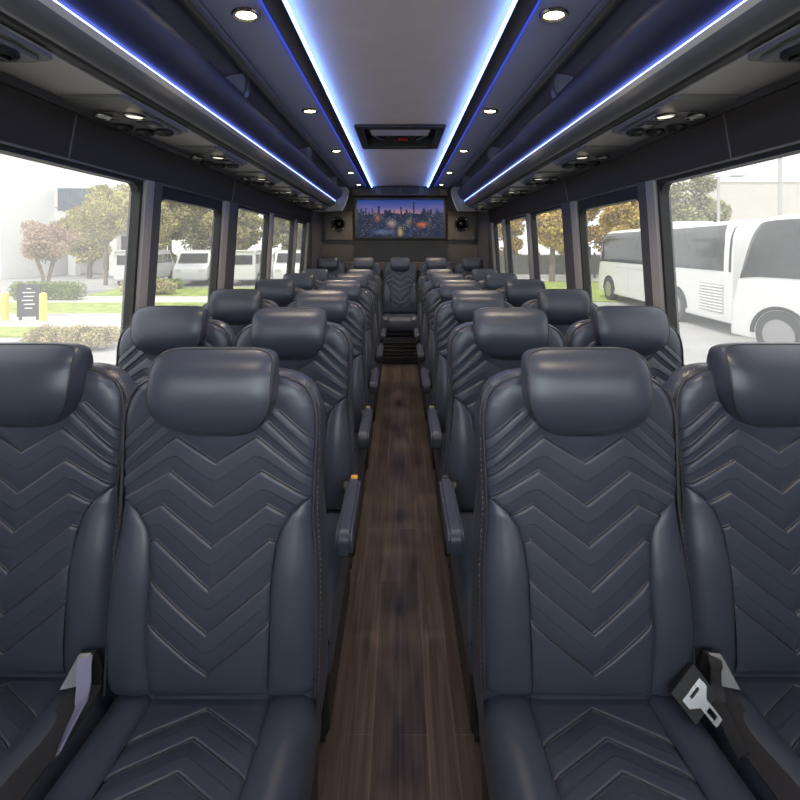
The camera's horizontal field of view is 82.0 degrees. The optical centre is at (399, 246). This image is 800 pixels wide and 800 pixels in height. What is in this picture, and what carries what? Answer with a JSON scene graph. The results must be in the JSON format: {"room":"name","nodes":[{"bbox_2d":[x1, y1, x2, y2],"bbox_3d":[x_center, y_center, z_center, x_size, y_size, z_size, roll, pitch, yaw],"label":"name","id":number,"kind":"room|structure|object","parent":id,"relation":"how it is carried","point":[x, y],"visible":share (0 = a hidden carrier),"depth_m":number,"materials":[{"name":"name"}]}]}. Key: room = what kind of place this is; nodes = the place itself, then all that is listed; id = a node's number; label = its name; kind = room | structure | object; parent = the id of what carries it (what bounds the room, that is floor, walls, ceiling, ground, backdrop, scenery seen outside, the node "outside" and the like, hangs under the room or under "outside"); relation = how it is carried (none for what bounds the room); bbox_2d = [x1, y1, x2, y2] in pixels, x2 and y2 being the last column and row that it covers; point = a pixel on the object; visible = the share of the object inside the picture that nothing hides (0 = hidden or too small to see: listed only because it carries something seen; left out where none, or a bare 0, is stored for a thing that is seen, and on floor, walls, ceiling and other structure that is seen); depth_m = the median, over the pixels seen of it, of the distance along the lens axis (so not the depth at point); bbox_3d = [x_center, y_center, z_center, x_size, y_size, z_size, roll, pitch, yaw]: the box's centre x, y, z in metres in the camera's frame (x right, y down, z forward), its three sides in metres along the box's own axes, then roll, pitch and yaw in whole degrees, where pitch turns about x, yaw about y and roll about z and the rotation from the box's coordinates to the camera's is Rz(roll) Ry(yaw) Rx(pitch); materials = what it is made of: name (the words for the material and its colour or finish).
{"room":"vehicle interior","nodes":[
{"label":"vehicle interior","id":0,"kind":"room"},
{"bbox_2d":[0,83,312,298],"bbox_3d":[-1.052,0.255,2.225,0.305,2.350,7.850,0,0,0],"label":"wall","id":1,"kind":"structure","parent":0,"point":[26,120],"depth_m":1.76,"materials":[{"name":"grey plastic"}]},
{"bbox_2d":[0,145,142,365],"bbox_3d":[-1.165,0.118,1.375,0.098,0.804,1.250,0,0,0],"label":"window","id":2,"kind":"structure","parent":1,"relation":"in","point":[70,233],"depth_m":1.62,"materials":[{"name":"clear glass"}]},
{"bbox_2d":[135,180,154,310],"bbox_3d":[-1.137,0.139,2.038,0.070,0.862,0.063,0,0,0],"label":"trim strip","id":3,"kind":"object","parent":1,"relation":"attached to","point":[148,186],"visible":0.65,"depth_m":2.02,"materials":[{"name":"grey"}]},
{"bbox_2d":[0,140,307,222],"bbox_3d":[-1.114,-0.292,2.225,0.013,0.008,7.850,0,0,0],"label":"trim","id":4,"kind":"structure","parent":1,"relation":"attached to","point":[1,141],"depth_m":1.69,"materials":[{"name":"grey"}]},
{"bbox_2d":[0,71,308,208],"bbox_3d":[-1.080,-0.457,1.925,0.040,0.018,7.250,0,0,0],"label":"crown molding","id":5,"kind":"structure","parent":1,"relation":"attached to","point":[5,79],"depth_m":1.57,"materials":[{"name":"grey plastic"}]},
{"bbox_2d":[147,181,162,305],"bbox_3d":[-1.137,0.137,2.109,0.065,0.866,0.068,0,0,0],"label":"pillar","id":6,"kind":"structure","parent":1,"relation":"attached to","point":[158,186],"depth_m":2.11,"materials":[{"name":"plastic"}]},
{"bbox_2d":[0,0,348,211],"bbox_3d":[-0.851,-0.604,1.960,0.465,0.343,7.280,0,0,0],"label":"luggage rack","id":7,"kind":"object","parent":1,"relation":"attached to","point":[128,48],"visible":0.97,"depth_m":1.41,"materials":[{"name":"grey plastic"}]},
{"bbox_2d":[0,26,51,62],"bbox_3d":[-0.955,-0.448,0.915,0.210,0.044,0.440,0,0,0],"label":"light panel","id":8,"kind":"object","parent":7,"relation":"attached to","point":[13,48],"visible":1,"depth_m":1.05,"materials":[{"name":"grey plastic"}]},
{"bbox_2d":[60,94,187,136],"bbox_3d":[-0.955,-0.448,1.635,0.210,0.044,0.440,0,0,0],"label":"light panel","id":9,"kind":"object","parent":7,"relation":"attached to","point":[126,114],"visible":1,"depth_m":1.56,"materials":[{"name":"black plastic"}]},
{"bbox_2d":[175,146,247,168],"bbox_3d":[-0.955,-0.448,2.355,0.210,0.044,0.440,0,0,0],"label":"light panel","id":10,"kind":"object","parent":7,"relation":"attached to","point":[214,156],"visible":1,"depth_m":2.28,"materials":[{"name":"black plastic"}]},
{"bbox_2d":[231,171,280,185],"bbox_3d":[-0.955,-0.448,3.075,0.210,0.044,0.440,0,0,0],"label":"light panel","id":11,"kind":"object","parent":7,"relation":"attached to","point":[259,178],"visible":1,"depth_m":3.00,"materials":[{"name":"black plastic"}]},
{"bbox_2d":[265,187,301,196],"bbox_3d":[-0.955,-0.448,3.795,0.210,0.044,0.440,0,0,0],"label":"light panel","id":12,"kind":"object","parent":7,"relation":"attached to","point":[279,191],"visible":1,"depth_m":3.73,"materials":[{"name":"black plastic"}]},
{"bbox_2d":[287,197,316,204],"bbox_3d":[-0.955,-0.448,4.515,0.210,0.044,0.440,0,0,0],"label":"light panel","id":13,"kind":"object","parent":7,"relation":"attached to","point":[298,200],"visible":1,"depth_m":4.44,"materials":[{"name":"black plastic"}]},
{"bbox_2d":[155,187,222,306],"bbox_3d":[-1.165,0.118,2.521,0.098,0.804,0.748,0,0,0],"label":"window","id":14,"kind":"structure","parent":1,"relation":"in","point":[190,224],"depth_m":2.53,"materials":[{"name":"clear glass"}]},
{"bbox_2d":[217,201,229,289],"bbox_3d":[-1.137,0.139,2.942,0.070,0.862,0.083,0,0,0],"label":"trim strip","id":15,"kind":"object","parent":1,"relation":"attached to","point":[226,205],"visible":0.61,"depth_m":2.92,"materials":[{"name":"grey"}]},
{"bbox_2d":[224,202,238,288],"bbox_3d":[-1.137,0.137,3.073,0.065,0.866,0.166,0,0,0],"label":"pillar","id":16,"kind":"structure","parent":1,"relation":"attached to","point":[234,207],"depth_m":3.07,"materials":[{"name":"plastic"}]},
{"bbox_2d":[147,0,345,186],"bbox_3d":[-0.890,-0.705,2.225,0.400,0.290,7.850,0,0,0],"label":"vault","id":17,"kind":"object","parent":1,"relation":"attached to","point":[174,12],"visible":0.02,"depth_m":1.87,"materials":[{"name":"blue"}]},
{"bbox_2d":[233,206,269,288],"bbox_3d":[-1.165,0.118,3.550,0.098,0.804,0.780,0,0,0],"label":"window","id":18,"kind":"structure","parent":1,"relation":"in","point":[253,225],"depth_m":3.61,"materials":[{"name":"clear glass"}]},
{"bbox_2d":[265,213,273,278],"bbox_3d":[-1.137,0.139,3.987,0.070,0.862,0.083,0,0,0],"label":"trim strip","id":19,"kind":"object","parent":1,"relation":"attached to","point":[271,217],"visible":0.61,"depth_m":3.96,"materials":[{"name":"grey"}]},
{"bbox_2d":[270,215,294,278],"bbox_3d":[-1.165,0.118,4.465,0.098,0.804,0.810,0,0,0],"label":"window","id":20,"kind":"structure","parent":1,"relation":"in","point":[283,232],"depth_m":4.57,"materials":[{"name":"clear glass"}]},
{"bbox_2d":[291,219,297,272],"bbox_3d":[-1.137,0.139,4.918,0.070,0.862,0.083,0,0,0],"label":"trim strip","id":21,"kind":"object","parent":1,"relation":"attached to","point":[295,221],"visible":0.63,"depth_m":4.88,"materials":[{"name":"grey"}]},
{"bbox_2d":[295,221,306,272],"bbox_3d":[-1.165,0.118,5.250,0.098,0.804,0.500,0,0,0],"label":"window","id":22,"kind":"structure","parent":1,"relation":"in","point":[301,232],"depth_m":5.43,"materials":[{"name":"clear glass"}]},
{"bbox_2d":[309,211,321,268],"bbox_3d":[-1.100,0.300,5.944,0.120,1.520,0.409,0,0,0],"label":"trim","id":23,"kind":"structure","parent":1,"relation":"attached to","point":[315,248],"depth_m":5.84,"materials":[{"name":"plastic"}]},
{"bbox_2d":[318,364,481,799],"bbox_3d":[0.000,1.420,2.225,2.400,0.080,7.850,0,0,0],"label":"floor","id":24,"kind":"structure","parent":0,"point":[400,729],"depth_m":1.58,"materials":[{"name":"brown wood"}]},
{"bbox_2d":[0,342,138,799],"bbox_3d":[-0.848,0.800,0.853,0.466,1.160,0.682,0,0,0],"label":"passenger seat","id":25,"kind":"object","parent":24,"relation":"on","point":[62,410],"visible":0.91,"depth_m":1.00,"materials":[{"name":"leather"}]},
{"bbox_2d":[37,708,103,799],"bbox_3d":[-0.853,1.018,0.788,0.452,0.139,0.524,0,0,0],"label":"seat cushion","id":26,"kind":"object","parent":25,"relation":"on","point":[45,783],"depth_m":0.88,"materials":[{"name":"leather"}]},
{"bbox_2d":[63,306,235,661],"bbox_3d":[-0.853,0.800,1.530,0.456,1.160,0.668,0,0,0],"label":"passenger seat","id":27,"kind":"object","parent":24,"relation":"on","point":[153,331],"visible":0.09,"depth_m":1.69,"materials":[{"name":"leather"}]},
{"bbox_2d":[44,347,327,799],"bbox_3d":[-0.397,0.800,0.810,0.456,1.160,0.668,0,0,0],"label":"passenger seat","id":28,"kind":"object","parent":24,"relation":"on","point":[219,571],"visible":1,"depth_m":0.95,"materials":[{"name":"leather"}]},
{"bbox_2d":[92,705,321,799],"bbox_3d":[-0.397,1.018,0.738,0.452,0.139,0.524,0,0,0],"label":"seat cushion","id":29,"kind":"object","parent":28,"relation":"on","point":[213,737],"depth_m":0.88,"materials":[{"name":"leather"}]},
{"bbox_2d":[202,289,278,336],"bbox_3d":[-0.853,0.800,2.220,0.456,1.160,0.668,0,0,0],"label":"passenger seat","id":30,"kind":"object","parent":24,"relation":"on","point":[236,308],"visible":0.06,"depth_m":2.36,"materials":[{"name":"leather"}]},
{"bbox_2d":[253,279,303,306],"bbox_3d":[-0.853,0.800,2.960,0.456,1.160,0.668,0,0,0],"label":"passenger seat","id":31,"kind":"object","parent":24,"relation":"on","point":[283,292],"visible":0.07,"depth_m":3.10,"materials":[{"name":"leather"}]},
{"bbox_2d":[233,307,360,741],"bbox_3d":[-0.379,0.800,1.480,0.491,1.160,0.668,0,0,0],"label":"passenger seat","id":32,"kind":"object","parent":24,"relation":"on","point":[303,340],"visible":0.22,"depth_m":1.62,"materials":[{"name":"leather"}]},
{"bbox_2d":[267,556,349,673],"bbox_3d":[-0.397,1.018,1.408,0.452,0.139,0.524,0,0,0],"label":"seat cushion","id":33,"kind":"object","parent":32,"relation":"on","point":[334,610],"depth_m":1.25,"materials":[{"name":"leather"}]},
{"bbox_2d":[283,273,321,289],"bbox_3d":[-0.853,0.800,3.700,0.456,1.160,0.668,0,0,0],"label":"passenger seat","id":34,"kind":"object","parent":24,"relation":"on","point":[306,281],"visible":0.05,"depth_m":3.85,"materials":[{"name":"leather"}]},
{"bbox_2d":[302,269,335,281],"bbox_3d":[-0.853,0.800,4.460,0.456,1.160,0.668,0,0,0],"label":"passenger seat","id":35,"kind":"object","parent":24,"relation":"on","point":[321,275],"visible":0.02,"depth_m":4.61,"materials":[{"name":"leather"}]},
{"bbox_2d":[286,290,372,568],"bbox_3d":[-0.379,0.800,2.170,0.491,1.160,0.668,0,0,0],"label":"passenger seat","id":36,"kind":"object","parent":24,"relation":"on","point":[351,315],"visible":0.18,"depth_m":2.31,"materials":[{"name":"leather"}]},
{"bbox_2d":[358,449,366,483],"bbox_3d":[-0.397,1.018,2.098,0.452,0.139,0.524,0,0,0],"label":"seat cushion","id":37,"kind":"object","parent":36,"relation":"on","point":[361,452],"depth_m":2.09,"materials":[{"name":"leather"}]},
{"bbox_2d":[318,280,379,476],"bbox_3d":[-0.379,0.800,2.910,0.491,1.160,0.668,0,0,0],"label":"passenger seat","id":38,"kind":"object","parent":24,"relation":"on","point":[364,297],"visible":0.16,"depth_m":3.06,"materials":[{"name":"leather"}]},
{"bbox_2d":[336,273,383,423],"bbox_3d":[-0.379,0.800,3.650,0.491,1.160,0.668,0,0,0],"label":"passenger seat","id":39,"kind":"object","parent":24,"relation":"on","point":[367,284],"visible":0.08,"depth_m":3.81,"materials":[{"name":"leather"}]},
{"bbox_2d":[347,269,385,389],"bbox_3d":[-0.379,0.800,4.410,0.491,1.160,0.668,0,0,0],"label":"passenger seat","id":40,"kind":"object","parent":24,"relation":"on","point":[369,272],"visible":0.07,"depth_m":4.57,"materials":[{"name":"leather"}]},
{"bbox_2d":[382,335,417,363],"bbox_3d":[0.000,1.220,5.785,2.340,0.320,0.730,0,0,0],"label":"step","id":41,"kind":"structure","parent":24,"relation":"on","point":[387,336],"depth_m":5.42,"materials":[{"name":"black"}]},
{"bbox_2d":[317,257,345,277],"bbox_3d":[-0.925,0.595,5.720,0.456,0.930,0.668,0,0,0],"label":"passenger seat","id":42,"kind":"object","parent":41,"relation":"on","point":[331,264],"visible":0.15,"depth_m":5.87,"materials":[{"name":"leather"}]},
{"bbox_2d":[347,257,380,277],"bbox_3d":[-0.463,0.595,5.720,0.456,0.930,0.668,0,0,0],"label":"passenger seat","id":43,"kind":"object","parent":41,"relation":"on","point":[359,262],"visible":0.11,"depth_m":5.87,"materials":[{"name":"leather"}]},
{"bbox_2d":[382,339,417,362],"bbox_3d":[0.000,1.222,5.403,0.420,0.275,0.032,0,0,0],"label":"stairs","id":44,"kind":"structure","parent":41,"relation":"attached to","point":[395,350],"depth_m":5.41,"materials":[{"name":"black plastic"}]},
{"bbox_2d":[382,257,417,334],"bbox_3d":[0.000,0.595,5.720,0.456,0.930,0.668,0,0,0],"label":"passenger seat","id":45,"kind":"object","parent":41,"relation":"on","point":[399,302],"visible":0.98,"depth_m":5.86,"materials":[{"name":"leather"}]},
{"bbox_2d":[383,320,416,331],"bbox_3d":[0.000,0.928,5.648,0.452,0.139,0.524,0,0,0],"label":"seat cushion","id":46,"kind":"object","parent":45,"relation":"on","point":[391,325],"depth_m":5.39,"materials":[{"name":"leather"}]},
{"bbox_2d":[419,257,452,277],"bbox_3d":[0.463,0.595,5.720,0.456,0.930,0.668,0,0,0],"label":"passenger seat","id":47,"kind":"object","parent":41,"relation":"on","point":[431,262],"visible":0.09,"depth_m":5.87,"materials":[{"name":"leather"}]},
{"bbox_2d":[454,257,482,277],"bbox_3d":[0.925,0.595,5.720,0.456,0.930,0.668,0,0,0],"label":"passenger seat","id":48,"kind":"object","parent":41,"relation":"on","point":[468,264],"visible":0.05,"depth_m":5.87,"materials":[{"name":"leather"}]},
{"bbox_2d":[414,269,452,389],"bbox_3d":[0.379,0.800,4.410,0.491,1.160,0.668,0,0,0],"label":"passenger seat","id":49,"kind":"object","parent":24,"relation":"on","point":[430,272],"visible":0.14,"depth_m":4.57,"materials":[{"name":"leather"}]},
{"bbox_2d":[416,273,463,423],"bbox_3d":[0.379,0.800,3.650,0.491,1.160,0.668,0,0,0],"label":"passenger seat","id":50,"kind":"object","parent":24,"relation":"on","point":[437,278],"visible":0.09,"depth_m":3.80,"materials":[{"name":"leather"}]},
{"bbox_2d":[420,280,481,476],"bbox_3d":[0.379,0.800,2.910,0.491,1.160,0.668,0,0,0],"label":"passenger seat","id":51,"kind":"object","parent":24,"relation":"on","point":[435,297],"visible":0.11,"depth_m":3.06,"materials":[{"name":"leather"}]},
{"bbox_2d":[427,290,512,568],"bbox_3d":[0.379,0.800,2.170,0.491,1.160,0.668,0,0,0],"label":"passenger seat","id":52,"kind":"object","parent":24,"relation":"on","point":[448,315],"visible":0.1,"depth_m":2.31,"materials":[{"name":"leather"}]},
{"bbox_2d":[433,449,441,483],"bbox_3d":[0.397,1.018,2.098,0.452,0.139,0.524,0,0,0],"label":"seat cushion","id":53,"kind":"object","parent":52,"relation":"on","point":[437,452],"depth_m":2.09,"materials":[{"name":"leather"}]},
{"bbox_2d":[464,269,497,281],"bbox_3d":[0.853,0.800,4.460,0.456,1.160,0.668,0,0,0],"label":"passenger seat","id":54,"kind":"object","parent":24,"relation":"on","point":[477,275],"visible":0.03,"depth_m":4.61,"materials":[{"name":"leather"}]},
{"bbox_2d":[478,273,516,289],"bbox_3d":[0.853,0.800,3.700,0.456,1.160,0.668,0,0,0],"label":"passenger seat","id":55,"kind":"object","parent":24,"relation":"on","point":[493,281],"visible":0.02,"depth_m":3.85,"materials":[{"name":"leather"}]},
{"bbox_2d":[439,307,566,741],"bbox_3d":[0.379,0.800,1.480,0.491,1.160,0.668,0,0,0],"label":"passenger seat","id":56,"kind":"object","parent":24,"relation":"on","point":[496,340],"visible":0.19,"depth_m":1.62,"materials":[{"name":"leather"}]},
{"bbox_2d":[450,556,532,674],"bbox_3d":[0.397,1.018,1.408,0.452,0.139,0.524,0,0,0],"label":"seat cushion","id":57,"kind":"object","parent":56,"relation":"on","point":[465,610],"depth_m":1.25,"materials":[{"name":"leather"}]},
{"bbox_2d":[496,279,546,306],"bbox_3d":[0.853,0.800,2.960,0.456,1.160,0.668,0,0,0],"label":"passenger seat","id":58,"kind":"object","parent":24,"relation":"on","point":[516,292],"visible":0.08,"depth_m":3.10,"materials":[{"name":"leather"}]},
{"bbox_2d":[521,289,597,336],"bbox_3d":[0.853,0.800,2.220,0.456,1.160,0.668,0,0,0],"label":"passenger seat","id":59,"kind":"object","parent":24,"relation":"on","point":[563,308],"visible":0.11,"depth_m":2.36,"materials":[{"name":"leather"}]},
{"bbox_2d":[472,347,755,799],"bbox_3d":[0.397,0.800,0.810,0.456,1.160,0.668,0,0,0],"label":"passenger seat","id":60,"kind":"object","parent":24,"relation":"on","point":[580,571],"visible":1,"depth_m":0.95,"materials":[{"name":"leather"}]},
{"bbox_2d":[478,705,707,799],"bbox_3d":[0.397,1.018,0.738,0.452,0.139,0.524,0,0,0],"label":"seat cushion","id":61,"kind":"object","parent":60,"relation":"on","point":[585,737],"depth_m":0.88,"materials":[{"name":"leather"}]},
{"bbox_2d":[564,306,736,661],"bbox_3d":[0.853,0.800,1.530,0.456,1.160,0.668,0,0,0],"label":"passenger seat","id":62,"kind":"object","parent":24,"relation":"on","point":[646,331],"visible":0.12,"depth_m":1.69,"materials":[{"name":"leather"}]},
{"bbox_2d":[661,342,799,799],"bbox_3d":[0.848,0.800,0.853,0.466,1.160,0.682,0,0,0],"label":"passenger seat","id":63,"kind":"object","parent":24,"relation":"on","point":[738,409],"visible":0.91,"depth_m":1.00,"materials":[{"name":"leather"}]},
{"bbox_2d":[700,716,762,799],"bbox_3d":[0.853,1.018,0.788,0.452,0.139,0.524,0,0,0],"label":"seat belt","id":64,"kind":"object","parent":63,"relation":"on","point":[754,783],"depth_m":0.86,"materials":[{"name":"fabric"}]},
{"bbox_2d":[287,0,512,185],"bbox_3d":[0.000,-0.815,2.190,0.800,0.030,7.780,0,0,0],"label":"ceiling","id":65,"kind":"structure","parent":0,"point":[378,61],"depth_m":1.97,"materials":[{"name":"fabric"}]},
{"bbox_2d":[201,0,365,187],"bbox_3d":[-0.534,-0.789,2.180,0.187,0.041,7.760,0,0,0],"label":"ceiling panel","id":66,"kind":"object","parent":65,"relation":"in","point":[259,41],"depth_m":2.00,"materials":[{"name":"grey plastic"}]},
{"bbox_2d":[262,0,371,187],"bbox_3d":[-0.404,-0.791,2.175,0.073,0.057,7.750,0,0,0],"label":"cove","id":67,"kind":"object","parent":65,"relation":"attached to","point":[277,9],"visible":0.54,"depth_m":1.97,"materials":[{"name":"black"}]},
{"bbox_2d":[283,0,371,186],"bbox_3d":[-0.363,-0.778,2.190,0.006,0.016,7.740,0,0,0],"label":"led strip","id":68,"kind":"object","parent":67,"relation":"attached to","point":[284,1],"visible":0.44,"depth_m":1.98,"materials":[{"name":"white plastic"}]},
{"bbox_2d":[354,124,445,148],"bbox_3d":[0.000,-0.824,3.330,0.600,0.092,0.670,0,0,0],"label":"roof hatch","id":69,"kind":"object","parent":65,"relation":"attached to","point":[370,136],"visible":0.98,"depth_m":3.40,"materials":[{"name":"black plastic"}]},
{"bbox_2d":[428,0,537,187],"bbox_3d":[0.404,-0.791,2.175,0.073,0.057,7.750,0,0,0],"label":"cove","id":70,"kind":"object","parent":65,"relation":"attached to","point":[522,9],"visible":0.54,"depth_m":1.97,"materials":[{"name":"black"}]},
{"bbox_2d":[428,0,516,186],"bbox_3d":[0.363,-0.778,2.190,0.006,0.016,7.740,0,0,0],"label":"led strip","id":71,"kind":"object","parent":70,"relation":"attached to","point":[514,1],"visible":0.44,"depth_m":1.98,"materials":[{"name":"white plastic"}]},
{"bbox_2d":[434,0,598,187],"bbox_3d":[0.534,-0.789,2.180,0.187,0.041,7.760,0,0,0],"label":"ceiling panel","id":72,"kind":"object","parent":65,"relation":"in","point":[540,41],"depth_m":2.00,"materials":[{"name":"grey plastic"}]},
{"bbox_2d":[319,186,480,320],"bbox_3d":[0.000,0.245,6.175,2.500,2.370,0.050,0,0,0],"label":"wall","id":73,"kind":"structure","parent":0,"point":[345,251],"depth_m":6.15,"materials":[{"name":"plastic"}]},
{"bbox_2d":[325,211,352,239],"bbox_3d":[-0.813,-0.284,6.119,0.370,0.383,0.062,0,0,0],"label":"loudspeaker","id":74,"kind":"object","parent":73,"relation":"attached to","point":[338,224],"visible":1,"depth_m":6.11,"materials":[{"name":"plastic"}]},
{"bbox_2d":[352,187,447,196],"bbox_3d":[0.000,-0.721,6.043,1.242,0.109,0.211,0,0,0],"label":"box","id":75,"kind":"object","parent":73,"relation":"attached to","point":[360,191],"visible":1,"depth_m":5.94,"materials":[{"name":"plastic"}]},
{"bbox_2d":[355,198,445,238],"bbox_3d":[0.003,-0.374,6.064,1.190,0.540,0.169,0,0,0],"label":"television","id":76,"kind":"object","parent":73,"relation":"attached to","point":[375,218],"visible":1,"depth_m":5.98,"materials":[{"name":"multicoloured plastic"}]},
{"bbox_2d":[447,211,474,239],"bbox_3d":[0.813,-0.284,6.119,0.370,0.383,0.062,0,0,0],"label":"loudspeaker","id":77,"kind":"object","parent":73,"relation":"attached to","point":[460,224],"visible":1,"depth_m":6.11,"materials":[{"name":"plastic"}]},
{"bbox_2d":[487,83,799,298],"bbox_3d":[1.052,0.255,2.225,0.305,2.350,7.850,0,0,0],"label":"wall","id":78,"kind":"structure","parent":0,"point":[773,120],"depth_m":1.76,"materials":[{"name":"grey plastic"}]},
{"bbox_2d":[478,211,490,268],"bbox_3d":[1.100,0.300,5.944,0.120,1.520,0.409,0,0,0],"label":"trim","id":79,"kind":"structure","parent":78,"relation":"attached to","point":[484,248],"depth_m":5.84,"materials":[{"name":"plastic"}]},
{"bbox_2d":[493,221,504,272],"bbox_3d":[1.165,0.118,5.250,0.098,0.804,0.500,0,0,0],"label":"window","id":80,"kind":"structure","parent":78,"relation":"in","point":[498,232],"depth_m":5.43,"materials":[{"name":"clear glass"}]},
{"bbox_2d":[502,219,508,272],"bbox_3d":[1.137,0.139,4.918,0.070,0.862,0.083,0,0,0],"label":"trim strip","id":81,"kind":"object","parent":78,"relation":"attached to","point":[503,221],"visible":0.63,"depth_m":4.88,"materials":[{"name":"grey"}]},
{"bbox_2d":[505,215,529,278],"bbox_3d":[1.165,0.118,4.465,0.098,0.804,0.810,0,0,0],"label":"window","id":82,"kind":"structure","parent":78,"relation":"in","point":[516,232],"depth_m":4.57,"materials":[{"name":"clear glass"}]},
{"bbox_2d":[526,213,534,278],"bbox_3d":[1.137,0.139,3.987,0.070,0.862,0.083,0,0,0],"label":"trim strip","id":83,"kind":"object","parent":78,"relation":"attached to","point":[528,217],"visible":0.61,"depth_m":3.96,"materials":[{"name":"grey"}]},
{"bbox_2d":[530,206,566,288],"bbox_3d":[1.165,0.118,3.550,0.098,0.804,0.780,0,0,0],"label":"window","id":84,"kind":"structure","parent":78,"relation":"in","point":[546,225],"depth_m":3.61,"materials":[{"name":"clear glass"}]},
{"bbox_2d":[454,0,652,186],"bbox_3d":[0.890,-0.705,2.225,0.400,0.290,7.850,0,0,0],"label":"vault","id":85,"kind":"object","parent":78,"relation":"attached to","point":[625,12],"visible":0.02,"depth_m":1.87,"materials":[{"name":"blue"}]},
{"bbox_2d":[561,202,575,288],"bbox_3d":[1.137,0.137,3.073,0.065,0.866,0.166,0,0,0],"label":"pillar","id":86,"kind":"structure","parent":78,"relation":"attached to","point":[565,207],"depth_m":3.07,"materials":[{"name":"plastic"}]},
{"bbox_2d":[570,201,582,289],"bbox_3d":[1.137,0.139,2.942,0.070,0.862,0.083,0,0,0],"label":"trim strip","id":87,"kind":"object","parent":78,"relation":"attached to","point":[573,205],"visible":0.61,"depth_m":2.92,"materials":[{"name":"grey plastic"}]},
{"bbox_2d":[577,187,644,306],"bbox_3d":[1.165,0.118,2.521,0.098,0.804,0.748,0,0,0],"label":"window","id":88,"kind":"structure","parent":78,"relation":"in","point":[609,224],"depth_m":2.53,"materials":[{"name":"clear glass"}]},
{"bbox_2d":[451,0,799,211],"bbox_3d":[0.851,-0.604,1.960,0.465,0.343,7.280,0,0,0],"label":"luggage rack","id":89,"kind":"object","parent":78,"relation":"attached to","point":[671,48],"visible":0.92,"depth_m":1.41,"materials":[{"name":"grey plastic"}]},
{"bbox_2d":[483,197,512,204],"bbox_3d":[0.955,-0.448,4.515,0.210,0.044,0.440,0,0,0],"label":"light panel","id":90,"kind":"object","parent":89,"relation":"attached to","point":[492,200],"visible":1,"depth_m":4.44,"materials":[{"name":"black plastic"}]},
{"bbox_2d":[498,187,534,196],"bbox_3d":[0.955,-0.448,3.795,0.210,0.044,0.440,0,0,0],"label":"light panel","id":91,"kind":"object","parent":89,"relation":"attached to","point":[510,191],"visible":1,"depth_m":3.73,"materials":[{"name":"black plastic"}]},
{"bbox_2d":[519,171,568,185],"bbox_3d":[0.955,-0.448,3.075,0.210,0.044,0.440,0,0,0],"label":"light panel","id":92,"kind":"object","parent":89,"relation":"attached to","point":[539,178],"visible":1,"depth_m":3.00,"materials":[{"name":"black plastic"}]},
{"bbox_2d":[552,146,624,168],"bbox_3d":[0.955,-0.448,2.355,0.210,0.044,0.440,0,0,0],"label":"light panel","id":93,"kind":"object","parent":89,"relation":"attached to","point":[584,156],"visible":1,"depth_m":2.28,"materials":[{"name":"black plastic"}]},
{"bbox_2d":[612,94,739,136],"bbox_3d":[0.955,-0.448,1.635,0.210,0.044,0.440,0,0,0],"label":"light panel","id":94,"kind":"object","parent":89,"relation":"attached to","point":[672,114],"visible":1,"depth_m":1.56,"materials":[{"name":"black plastic"}]},
{"bbox_2d":[748,26,799,62],"bbox_3d":[0.955,-0.448,0.915,0.210,0.044,0.440,0,0,0],"label":"light panel","id":95,"kind":"object","parent":89,"relation":"attached to","point":[786,48],"visible":1,"depth_m":1.05,"materials":[{"name":"black plastic"}]},
{"bbox_2d":[637,181,652,305],"bbox_3d":[1.137,0.137,2.109,0.065,0.866,0.068,0,0,0],"label":"pillar","id":96,"kind":"structure","parent":78,"relation":"attached to","point":[640,186],"depth_m":2.11,"materials":[{"name":"plastic"}]},
{"bbox_2d":[491,71,799,208],"bbox_3d":[1.080,-0.457,1.925,0.040,0.018,7.250,0,0,0],"label":"crown molding","id":97,"kind":"structure","parent":78,"relation":"attached to","point":[793,79],"depth_m":1.57,"materials":[{"name":"grey plastic"}]},
{"bbox_2d":[492,140,799,222],"bbox_3d":[1.114,-0.292,2.225,0.013,0.008,7.850,0,0,0],"label":"trim","id":98,"kind":"structure","parent":78,"relation":"attached to","point":[798,141],"depth_m":1.69,"materials":[{"name":"grey"}]},
{"bbox_2d":[645,180,664,310],"bbox_3d":[1.137,0.139,2.038,0.070,0.862,0.063,0,0,0],"label":"trim strip","id":99,"kind":"object","parent":78,"relation":"attached to","point":[650,186],"visible":0.65,"depth_m":2.02,"materials":[{"name":"grey"}]},
{"bbox_2d":[657,145,799,365],"bbox_3d":[1.165,0.118,1.375,0.098,0.804,1.250,0,0,0],"label":"window","id":100,"kind":"structure","parent":78,"relation":"in","point":[730,232],"depth_m":1.62,"materials":[{"name":"clear glass"}]},
{"bbox_3d":[0.000,0.255,-1.720,2.400,2.350,0.040,0,0,0],"label":"wall","id":101,"kind":"structure","parent":0,"visible":0},
{"bbox_2d":[178,0,349,188],"bbox_3d":[-0.673,-0.785,2.175,0.034,0.050,7.750,0,0,0],"label":"trim","id":102,"kind":"structure","parent":101,"relation":"attached to","point":[188,5],"depth_m":1.95,"materials":[{"name":"grey plastic"}]},
{"bbox_2d":[190,0,351,188],"bbox_3d":[-0.642,-0.788,2.175,0.025,0.044,7.750,0,0,0],"label":"trim rail","id":103,"kind":"object","parent":101,"relation":"attached to","point":[198,4],"visible":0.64,"depth_m":1.98,"materials":[{"name":"blue"}]},
{"bbox_2d":[448,0,609,188],"bbox_3d":[0.642,-0.788,2.175,0.025,0.044,7.750,0,0,0],"label":"trim rail","id":104,"kind":"object","parent":101,"relation":"attached to","point":[601,4],"visible":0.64,"depth_m":1.98,"materials":[{"name":"blue"}]},
{"bbox_2d":[450,0,621,188],"bbox_3d":[0.673,-0.785,2.175,0.034,0.050,7.750,0,0,0],"label":"trim","id":105,"kind":"structure","parent":101,"relation":"attached to","point":[611,5],"depth_m":1.95,"materials":[{"name":"grey plastic"}]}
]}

